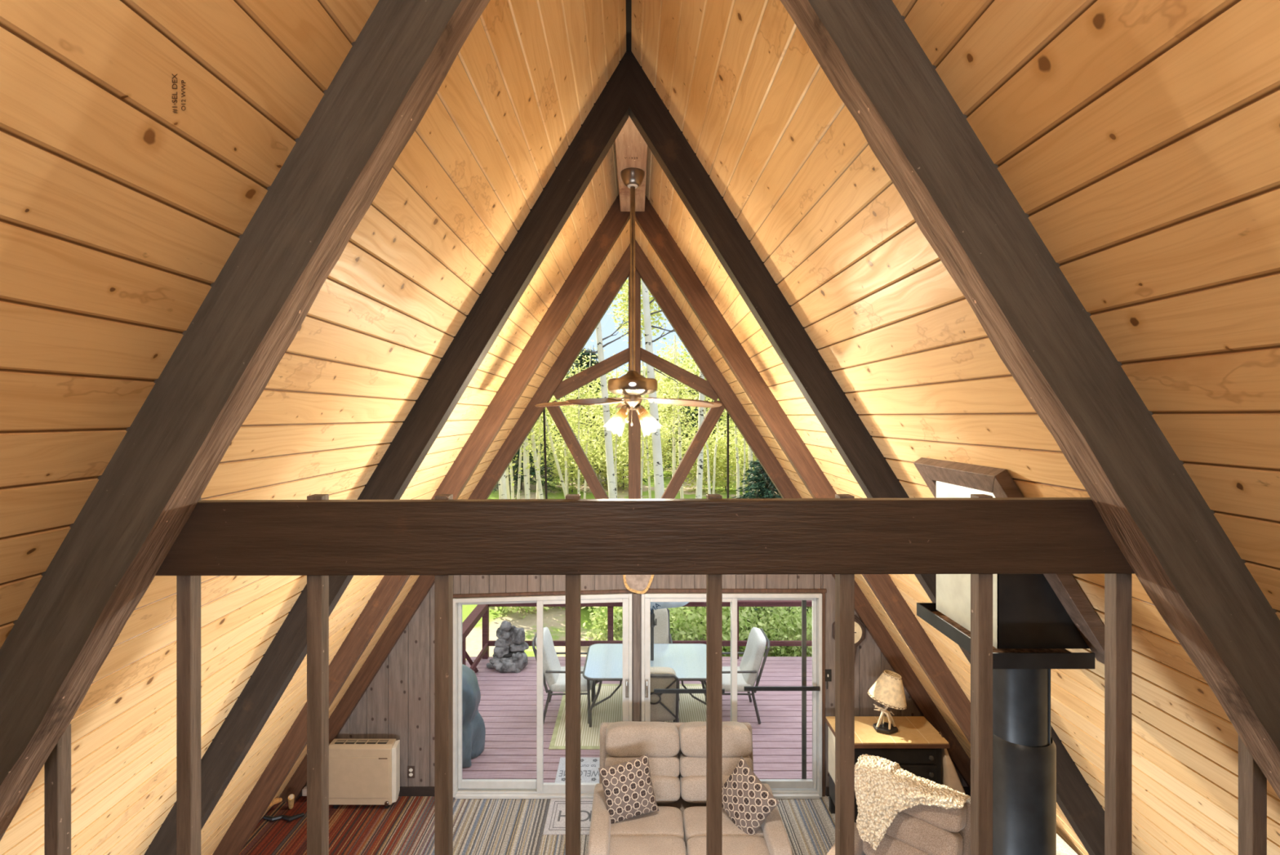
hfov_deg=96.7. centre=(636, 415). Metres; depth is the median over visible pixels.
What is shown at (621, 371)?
tree
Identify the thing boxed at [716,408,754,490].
tree
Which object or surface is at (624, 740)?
cushion
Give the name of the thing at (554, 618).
ground
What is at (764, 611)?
leafy shrub
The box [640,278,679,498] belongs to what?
tree
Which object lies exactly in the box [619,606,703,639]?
leafy shrub
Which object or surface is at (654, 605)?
patio umbrella
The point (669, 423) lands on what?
leafy sapling
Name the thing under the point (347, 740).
vent
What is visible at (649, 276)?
rafter
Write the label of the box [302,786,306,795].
junction box
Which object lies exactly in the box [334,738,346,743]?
vent
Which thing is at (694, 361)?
leafy tree
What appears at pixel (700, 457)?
tree
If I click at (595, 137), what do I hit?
rafter
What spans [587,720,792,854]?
loveseat
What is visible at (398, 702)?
wall
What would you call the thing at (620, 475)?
leafy sapling
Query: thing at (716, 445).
tree
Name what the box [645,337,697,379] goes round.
leafy tree
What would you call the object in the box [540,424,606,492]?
leafy sapling
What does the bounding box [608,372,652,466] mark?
tree
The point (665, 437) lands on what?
leafy sapling
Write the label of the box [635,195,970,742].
rafter
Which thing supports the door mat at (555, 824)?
on the floor
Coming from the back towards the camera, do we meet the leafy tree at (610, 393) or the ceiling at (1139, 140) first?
the leafy tree at (610, 393)
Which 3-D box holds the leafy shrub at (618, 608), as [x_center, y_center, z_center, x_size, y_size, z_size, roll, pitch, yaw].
[-0.181,3.912,11.025,1.412,1.477,1.578,0,0,0]
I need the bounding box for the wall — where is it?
[305,573,968,795]
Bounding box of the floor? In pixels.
[239,795,835,854]
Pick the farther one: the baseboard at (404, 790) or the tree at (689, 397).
the tree at (689, 397)
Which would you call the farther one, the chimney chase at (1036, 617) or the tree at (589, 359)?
the tree at (589, 359)
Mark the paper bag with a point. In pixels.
(949, 777)
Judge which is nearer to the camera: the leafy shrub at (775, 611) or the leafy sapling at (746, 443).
the leafy shrub at (775, 611)
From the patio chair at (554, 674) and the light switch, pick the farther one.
the patio chair at (554, 674)
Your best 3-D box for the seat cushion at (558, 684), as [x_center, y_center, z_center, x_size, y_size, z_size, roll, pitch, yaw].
[-0.850,3.491,7.560,0.550,0.124,0.550,0,0,0]
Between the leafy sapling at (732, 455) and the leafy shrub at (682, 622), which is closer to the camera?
the leafy shrub at (682, 622)
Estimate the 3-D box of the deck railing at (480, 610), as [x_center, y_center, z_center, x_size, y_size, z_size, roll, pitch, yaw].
[1.035,3.473,7.645,7.130,0.946,3.390,0,0,0]
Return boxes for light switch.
[825,669,831,688]
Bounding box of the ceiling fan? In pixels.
[534,168,721,437]
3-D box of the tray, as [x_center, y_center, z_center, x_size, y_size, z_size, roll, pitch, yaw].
[1.328,0.798,2.104,0.334,0.051,0.502,0,0,0]
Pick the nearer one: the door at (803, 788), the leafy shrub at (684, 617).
the door at (803, 788)
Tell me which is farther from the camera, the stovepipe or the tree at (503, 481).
the tree at (503, 481)
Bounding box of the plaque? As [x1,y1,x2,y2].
[622,574,653,593]
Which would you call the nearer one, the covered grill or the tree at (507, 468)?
the covered grill
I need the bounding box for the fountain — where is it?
[486,619,528,672]
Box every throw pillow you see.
[598,753,658,823]
[722,755,779,835]
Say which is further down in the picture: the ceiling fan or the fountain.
the fountain
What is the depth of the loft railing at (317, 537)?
1.30 m
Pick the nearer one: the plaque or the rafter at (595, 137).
the rafter at (595, 137)
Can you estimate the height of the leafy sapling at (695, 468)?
3.790 m
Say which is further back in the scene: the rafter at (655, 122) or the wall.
the wall
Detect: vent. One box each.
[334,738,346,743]
[345,738,357,743]
[355,738,368,743]
[366,738,378,743]
[377,738,389,743]
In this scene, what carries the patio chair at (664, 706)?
on the outdoor rug at (691, 709)
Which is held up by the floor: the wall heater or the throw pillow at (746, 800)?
the wall heater
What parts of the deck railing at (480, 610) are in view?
post, rail, rail, post, post, rail, rail, post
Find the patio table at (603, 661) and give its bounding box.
[582,643,706,727]
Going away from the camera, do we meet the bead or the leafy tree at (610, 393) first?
the bead
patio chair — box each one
[532,626,593,723]
[650,666,679,721]
[653,608,672,643]
[722,626,769,723]
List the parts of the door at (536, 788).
fixed panel, sliding panel, handle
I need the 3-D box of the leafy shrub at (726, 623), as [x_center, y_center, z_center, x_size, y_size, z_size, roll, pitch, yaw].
[1.607,3.808,10.546,1.636,1.696,1.827,0,0,0]
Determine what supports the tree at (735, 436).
on the ground
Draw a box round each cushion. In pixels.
[535,626,560,688]
[549,666,592,691]
[604,720,680,802]
[608,805,686,854]
[678,720,752,802]
[683,805,769,854]
[722,666,751,691]
[739,626,766,685]
[862,803,966,854]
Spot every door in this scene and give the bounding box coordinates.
[453,592,631,798]
[641,592,822,798]
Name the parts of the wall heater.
panel, panel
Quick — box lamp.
[867,669,906,733]
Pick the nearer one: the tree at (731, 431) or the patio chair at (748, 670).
the patio chair at (748, 670)
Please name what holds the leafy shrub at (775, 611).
on the ground
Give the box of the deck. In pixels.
[462,656,812,782]
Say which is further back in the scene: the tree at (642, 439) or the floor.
the tree at (642, 439)
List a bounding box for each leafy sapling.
[528,418,567,470]
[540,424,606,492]
[573,422,624,486]
[591,421,652,492]
[622,421,675,478]
[648,415,697,473]
[664,425,733,492]
[693,418,756,493]
[722,432,755,474]
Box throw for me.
[854,753,970,849]
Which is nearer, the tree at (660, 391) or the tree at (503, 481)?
the tree at (503, 481)
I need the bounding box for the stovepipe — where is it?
[992,668,1056,854]
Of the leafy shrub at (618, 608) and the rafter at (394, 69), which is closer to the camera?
the rafter at (394, 69)
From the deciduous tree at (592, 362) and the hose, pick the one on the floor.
the hose
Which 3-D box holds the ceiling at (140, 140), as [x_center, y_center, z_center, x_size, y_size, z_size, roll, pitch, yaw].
[-1.847,1.015,1.725,3.655,5.583,8.653,0,0,0]
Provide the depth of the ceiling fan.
3.45 m
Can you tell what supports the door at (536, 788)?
in the wall
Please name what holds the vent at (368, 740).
attached to the wall heater
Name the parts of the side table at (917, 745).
panel, leg, drawer, drawer, drawer, knob, knob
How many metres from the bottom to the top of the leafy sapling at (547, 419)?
2.994 m
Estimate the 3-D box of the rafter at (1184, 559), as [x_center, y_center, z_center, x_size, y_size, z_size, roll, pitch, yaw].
[1.740,1.028,1.250,3.523,5.624,0.105,0,0,0]
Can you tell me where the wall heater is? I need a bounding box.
[328,738,399,808]
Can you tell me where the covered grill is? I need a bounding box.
[462,663,485,767]
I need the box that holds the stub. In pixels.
[288,793,294,808]
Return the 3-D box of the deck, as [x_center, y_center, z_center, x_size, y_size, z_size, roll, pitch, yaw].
[0.925,4.060,7.610,7.350,0.240,3.420,0,0,0]
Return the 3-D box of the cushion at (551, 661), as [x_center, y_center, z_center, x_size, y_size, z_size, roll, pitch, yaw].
[-1.162,3.207,7.560,0.298,0.687,0.530,0,0,0]
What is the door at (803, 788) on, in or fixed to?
in the wall
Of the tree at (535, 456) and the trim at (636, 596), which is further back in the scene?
the tree at (535, 456)
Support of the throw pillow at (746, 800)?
on the loveseat
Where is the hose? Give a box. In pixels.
[262,812,304,821]
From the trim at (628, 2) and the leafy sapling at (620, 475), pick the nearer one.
the trim at (628, 2)
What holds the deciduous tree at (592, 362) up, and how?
on the ground
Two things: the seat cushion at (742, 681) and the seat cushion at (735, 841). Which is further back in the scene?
the seat cushion at (742, 681)
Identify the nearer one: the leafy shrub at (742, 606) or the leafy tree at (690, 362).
the leafy shrub at (742, 606)
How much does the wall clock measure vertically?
0.493 m
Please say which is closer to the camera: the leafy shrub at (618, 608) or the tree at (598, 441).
the leafy shrub at (618, 608)
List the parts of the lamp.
stem, lamp shade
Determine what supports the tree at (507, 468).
on the ground
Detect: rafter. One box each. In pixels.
[0,0,490,840]
[143,51,628,854]
[212,193,630,854]
[279,244,630,801]
[628,51,1104,854]
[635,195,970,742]
[635,239,970,789]
[780,0,1279,798]
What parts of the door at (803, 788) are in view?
handle, sliding panel, fixed panel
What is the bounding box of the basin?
[488,650,528,672]
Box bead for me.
[266,797,282,809]
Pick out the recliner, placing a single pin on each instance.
(919, 829)
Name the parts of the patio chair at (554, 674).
frame, leg, armrest, seat frame, armrest, leg, leg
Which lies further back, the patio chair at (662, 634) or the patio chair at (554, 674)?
the patio chair at (662, 634)
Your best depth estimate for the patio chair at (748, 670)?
7.33 m
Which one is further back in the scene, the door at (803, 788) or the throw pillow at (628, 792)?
the door at (803, 788)
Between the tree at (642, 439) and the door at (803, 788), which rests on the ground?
the tree at (642, 439)
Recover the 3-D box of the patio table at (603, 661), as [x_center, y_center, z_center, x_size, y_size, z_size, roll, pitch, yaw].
[0.195,3.574,7.515,1.734,0.715,1.094,0,0,0]
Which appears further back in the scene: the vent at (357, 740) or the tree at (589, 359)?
the tree at (589, 359)
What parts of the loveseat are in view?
arm, arm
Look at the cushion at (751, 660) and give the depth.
7.35 m
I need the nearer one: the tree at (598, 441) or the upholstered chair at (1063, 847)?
the upholstered chair at (1063, 847)
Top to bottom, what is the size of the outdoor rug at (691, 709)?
0.009 m
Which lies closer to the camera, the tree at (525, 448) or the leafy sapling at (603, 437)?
the tree at (525, 448)
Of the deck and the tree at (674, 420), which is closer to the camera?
the deck
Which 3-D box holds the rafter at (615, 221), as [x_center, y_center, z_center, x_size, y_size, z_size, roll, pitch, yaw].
[-1.765,1.029,4.215,3.460,5.622,0.090,0,0,0]
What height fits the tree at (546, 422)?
9.854 m
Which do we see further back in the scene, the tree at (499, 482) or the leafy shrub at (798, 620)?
the tree at (499, 482)
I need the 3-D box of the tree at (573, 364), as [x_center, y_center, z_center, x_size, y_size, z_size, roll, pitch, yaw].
[-2.898,0.627,24.641,2.109,5.780,2.291,0,0,42]
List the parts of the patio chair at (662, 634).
frame, armrest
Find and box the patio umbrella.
[650,601,688,721]
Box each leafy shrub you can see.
[493,606,549,617]
[582,606,622,639]
[591,606,622,639]
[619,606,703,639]
[621,608,695,639]
[669,610,693,639]
[679,606,706,632]
[685,606,767,656]
[696,606,768,639]
[704,606,777,626]
[740,606,790,635]
[755,606,812,656]
[757,606,812,656]
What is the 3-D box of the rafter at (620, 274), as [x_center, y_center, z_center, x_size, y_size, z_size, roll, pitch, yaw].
[-1.806,1.029,5.710,3.567,5.622,0.100,0,0,0]
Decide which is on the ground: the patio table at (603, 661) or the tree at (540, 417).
the tree at (540, 417)
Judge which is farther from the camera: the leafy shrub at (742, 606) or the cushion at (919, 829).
the leafy shrub at (742, 606)
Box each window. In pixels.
[542,269,728,498]
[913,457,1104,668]
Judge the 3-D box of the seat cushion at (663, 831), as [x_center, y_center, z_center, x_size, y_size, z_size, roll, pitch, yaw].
[0.055,3.545,4.598,0.670,0.390,0.655,0,0,0]
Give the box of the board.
[615,113,647,211]
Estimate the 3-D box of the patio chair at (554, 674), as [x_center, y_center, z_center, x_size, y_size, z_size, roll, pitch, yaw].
[-0.961,3.399,7.560,0.771,1.072,0.610,0,0,0]
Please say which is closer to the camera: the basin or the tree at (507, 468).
the basin
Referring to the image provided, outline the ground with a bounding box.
[462,444,812,656]
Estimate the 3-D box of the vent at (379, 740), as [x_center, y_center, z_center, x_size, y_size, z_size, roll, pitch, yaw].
[-2.493,3.207,5.604,0.085,0.008,0.067,0,0,0]
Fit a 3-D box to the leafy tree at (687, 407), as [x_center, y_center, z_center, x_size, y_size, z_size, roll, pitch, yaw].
[3.460,0.480,29.926,5.544,5.775,5.342,0,0,14]
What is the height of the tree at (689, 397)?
6.896 m
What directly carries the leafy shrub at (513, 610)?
on the ground
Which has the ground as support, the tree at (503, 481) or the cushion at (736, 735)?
the tree at (503, 481)
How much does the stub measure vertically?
0.184 m
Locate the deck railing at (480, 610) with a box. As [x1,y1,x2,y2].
[462,600,812,672]
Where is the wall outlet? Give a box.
[407,765,414,777]
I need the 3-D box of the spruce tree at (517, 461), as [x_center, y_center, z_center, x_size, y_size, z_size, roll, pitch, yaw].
[-5.157,1.379,25.447,3.984,4.151,3.840,0,0,14]
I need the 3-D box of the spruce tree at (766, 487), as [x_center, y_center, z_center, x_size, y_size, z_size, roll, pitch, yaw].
[2.787,2.626,11.954,3.465,3.609,3.339,0,0,14]
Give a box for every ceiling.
[0,0,630,854]
[631,0,1279,854]
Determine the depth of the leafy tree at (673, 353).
36.52 m
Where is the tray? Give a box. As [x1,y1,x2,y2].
[916,602,1094,668]
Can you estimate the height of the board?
0.091 m
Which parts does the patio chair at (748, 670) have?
armrest, seat frame, armrest, leg, leg, frame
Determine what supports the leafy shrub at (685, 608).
on the ground
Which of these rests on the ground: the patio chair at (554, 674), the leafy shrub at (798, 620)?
the leafy shrub at (798, 620)
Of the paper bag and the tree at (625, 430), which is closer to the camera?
the paper bag
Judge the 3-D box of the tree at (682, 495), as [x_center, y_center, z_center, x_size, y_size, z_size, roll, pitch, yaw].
[1.494,0.486,21.300,2.120,6.893,2.346,0,0,11]
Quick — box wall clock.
[832,614,865,658]
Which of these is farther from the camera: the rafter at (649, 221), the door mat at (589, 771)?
the door mat at (589, 771)
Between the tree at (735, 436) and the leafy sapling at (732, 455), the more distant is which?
the leafy sapling at (732, 455)
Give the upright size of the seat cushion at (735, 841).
0.390 m
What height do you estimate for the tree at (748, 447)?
6.165 m
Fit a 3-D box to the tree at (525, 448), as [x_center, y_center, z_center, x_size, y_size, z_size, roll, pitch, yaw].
[-3.389,1.005,17.186,2.313,5.982,2.124,0,0,0]
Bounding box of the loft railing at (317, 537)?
[44,493,1266,854]
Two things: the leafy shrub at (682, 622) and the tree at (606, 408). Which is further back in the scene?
the tree at (606, 408)
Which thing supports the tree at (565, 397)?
on the ground
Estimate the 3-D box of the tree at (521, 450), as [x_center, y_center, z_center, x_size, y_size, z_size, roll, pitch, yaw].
[-3.409,-0.562,18.024,2.289,8.974,2.324,0,0,0]
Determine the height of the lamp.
0.541 m
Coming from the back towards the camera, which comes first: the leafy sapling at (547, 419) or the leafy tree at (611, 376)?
the leafy tree at (611, 376)
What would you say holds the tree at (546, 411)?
on the ground
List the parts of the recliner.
arm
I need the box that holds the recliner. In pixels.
[826,801,970,854]
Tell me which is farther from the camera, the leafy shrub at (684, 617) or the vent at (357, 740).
the leafy shrub at (684, 617)
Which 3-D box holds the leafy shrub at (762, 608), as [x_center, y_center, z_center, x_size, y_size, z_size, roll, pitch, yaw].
[2.467,3.960,11.235,1.266,1.262,1.302,0,0,0]
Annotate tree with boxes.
[492,425,562,497]
[497,479,501,498]
[500,471,506,498]
[505,466,510,498]
[509,395,555,498]
[509,459,514,498]
[516,444,522,498]
[526,407,552,493]
[528,347,648,491]
[528,395,563,498]
[530,426,543,498]
[540,364,594,493]
[545,414,567,498]
[546,360,605,493]
[546,364,594,493]
[565,339,614,498]
[579,364,647,493]
[581,320,628,498]
[582,373,628,497]
[595,353,619,441]
[607,276,669,498]
[608,363,677,451]
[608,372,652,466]
[609,365,677,498]
[611,364,647,418]
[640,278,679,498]
[640,344,696,455]
[640,351,667,417]
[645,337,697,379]
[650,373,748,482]
[654,335,697,498]
[654,336,698,498]
[663,361,734,457]
[665,338,735,493]
[683,360,753,457]
[695,369,704,498]
[695,369,726,493]
[697,459,808,646]
[708,397,744,497]
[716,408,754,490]
[722,412,748,493]
[728,417,751,491]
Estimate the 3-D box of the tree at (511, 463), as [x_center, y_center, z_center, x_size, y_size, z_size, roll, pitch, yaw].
[-4.803,0.434,21.451,2.332,6.336,2.302,0,0,0]
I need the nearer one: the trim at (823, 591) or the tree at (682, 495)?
the trim at (823, 591)
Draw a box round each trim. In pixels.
[453,588,826,795]
[626,0,631,51]
[633,592,639,720]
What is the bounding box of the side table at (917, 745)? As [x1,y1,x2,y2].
[825,715,949,822]
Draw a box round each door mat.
[542,798,592,834]
[555,756,599,782]
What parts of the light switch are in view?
plate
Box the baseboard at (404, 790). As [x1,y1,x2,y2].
[298,786,970,795]
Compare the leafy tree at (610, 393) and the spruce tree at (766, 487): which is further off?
the leafy tree at (610, 393)
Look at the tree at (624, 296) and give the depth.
19.83 m
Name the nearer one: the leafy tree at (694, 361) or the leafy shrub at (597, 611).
the leafy shrub at (597, 611)
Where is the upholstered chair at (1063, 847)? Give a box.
[1056,833,1078,854]
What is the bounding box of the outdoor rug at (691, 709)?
[548,683,706,749]
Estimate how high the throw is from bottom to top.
0.487 m
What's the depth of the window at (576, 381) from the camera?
5.74 m
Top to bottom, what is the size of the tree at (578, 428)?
5.911 m
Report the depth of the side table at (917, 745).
5.15 m
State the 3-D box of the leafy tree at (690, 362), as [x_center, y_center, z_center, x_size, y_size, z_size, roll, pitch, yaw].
[4.587,0.046,36.413,4.490,8.364,7.336,0,0,42]
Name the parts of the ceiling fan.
blade, blade, lamp shade, blade arm, blade, lamp shade, blade, blade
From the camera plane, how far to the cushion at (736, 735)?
5.13 m
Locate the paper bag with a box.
[939,731,965,793]
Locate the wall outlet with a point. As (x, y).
(411, 769)
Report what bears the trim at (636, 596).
attached to the wall

